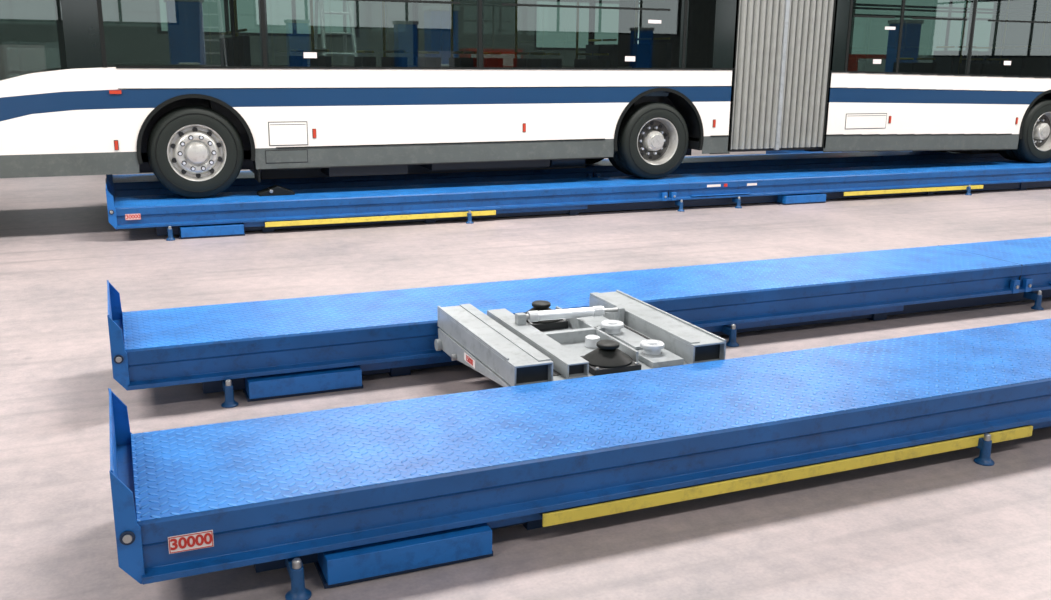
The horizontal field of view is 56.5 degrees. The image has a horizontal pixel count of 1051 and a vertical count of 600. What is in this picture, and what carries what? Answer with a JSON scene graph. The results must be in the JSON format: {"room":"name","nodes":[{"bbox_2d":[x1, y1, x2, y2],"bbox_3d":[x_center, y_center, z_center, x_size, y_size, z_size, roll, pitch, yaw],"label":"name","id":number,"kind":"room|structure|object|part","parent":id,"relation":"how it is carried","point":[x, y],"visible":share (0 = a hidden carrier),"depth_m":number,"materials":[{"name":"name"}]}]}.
{"room":"auto repair garage","nodes":[
{"label":"auto repair garage","id":0,"kind":"room"},
{"bbox_2d":[0,149,1050,599],"bbox_3d":[3.466,-0.138,8.729,39.000,0.200,29.000,-5,15,-22],"label":"floor","id":1,"kind":"structure","parent":0,"point":[949,525],"depth_m":5.13,"materials":[{"name":"concrete"}]},
{"bbox_2d":[106,151,1014,196],"bbox_3d":[1.875,-2.026,14.732,15.094,0.541,1.051,-5,15,-22],"label":"platform","id":2,"kind":"object","parent":1,"relation":"on","point":[131,184],"visible":0.38,"depth_m":13.93,"materials":[{"name":"blue metal"}]},
{"bbox_2d":[105,159,1050,240],"bbox_3d":[2.674,-1.558,12.881,15.094,0.541,1.051,-5,15,-22],"label":"platform","id":3,"kind":"object","parent":1,"relation":"on","point":[223,214],"visible":1,"depth_m":11.55,"materials":[{"name":"blue metal"}]},
{"bbox_3d":[-3.915,-0.830,9.748,0.143,0.060,0.005,-5,15,-22],"label":"capacity plate","id":4,"kind":"part","parent":3,"relation":"part of","materials":[{"name":"white plastic"}]},
{"bbox_2d":[257,185,294,195],"bbox_3d":[-2.734,-1.204,10.692,0.380,0.097,0.200,-5,15,-22],"label":"chock","id":5,"kind":"object","parent":3,"relation":"on","point":[274,190],"visible":1,"depth_m":10.62,"materials":[{"name":"black rubber"}]},
{"bbox_2d":[0,0,1050,197],"bbox_3d":[2.014,-3.336,13.471,18.390,3.006,2.580,-5,15,-22],"label":"bus","id":6,"kind":"object","parent":3,"relation":"on","point":[194,95],"visible":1,"depth_m":11.26,"materials":[{"name":"white metal"}]},
{"bbox_3d":[-1.645,-2.701,10.627,9.330,2.489,0.001,-5,15,-22],"label":"panel","id":7,"kind":"part","parent":6,"relation":"part of","materials":[{"name":"white metal"}]},
{"bbox_3d":[7.515,-3.473,14.385,7.510,2.601,0.001,-5,15,-22],"label":"panel","id":8,"kind":"part","parent":6,"relation":"part of","materials":[{"name":"white metal"}]},
{"bbox_3d":[2.627,-1.462,12.412,0.750,0.040,0.004,-5,15,-22],"label":"maker plate","id":9,"kind":"part","parent":3,"relation":"part of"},
{"bbox_2d":[107,236,1050,407],"bbox_3d":[4.673,-0.387,8.249,15.094,0.541,1.051,-5,15,-22],"label":"platform","id":10,"kind":"object","parent":1,"relation":"on","point":[292,347],"visible":0.94,"depth_m":6.23,"materials":[{"name":"blue metal"}]},
{"bbox_2d":[434,290,725,386],"bbox_3d":[0.263,0.221,5.351,1.255,0.273,1.203,-5,15,-22],"label":"jack","id":11,"kind":"object","parent":10,"relation":"attached to","point":[618,332],"visible":0.98,"depth_m":5.18,"materials":[{"name":"grey paint"}]},
{"bbox_3d":[-0.293,0.318,5.136,0.003,0.040,0.170,-5,15,-22],"label":"capacity plate","id":12,"kind":"part","parent":11,"relation":"part of","materials":[{"name":"white plastic"}]},
{"bbox_2d":[108,319,1050,599],"bbox_3d":[5.470,0.081,6.401,15.094,0.541,1.051,-5,15,-22],"label":"platform","id":13,"kind":"object","parent":1,"relation":"on","point":[360,493],"visible":1,"depth_m":3.95,"materials":[{"name":"blue metal"}]},
{"bbox_3d":[-1.119,0.809,3.269,0.143,0.060,0.005,-5,15,-22],"label":"capacity plate","id":14,"kind":"part","parent":13,"relation":"part of","materials":[{"name":"white plastic"}]},
{"bbox_2d":[766,150,822,153],"bbox_3d":[5.426,-4.137,18.962,0.900,2.680,1.000,-5,15,-22],"label":"lift","id":15,"kind":"object","parent":1,"relation":"on","point":[778,151],"visible":0.02,"depth_m":19.10,"materials":[{"name":"blue paint"}]}
]}

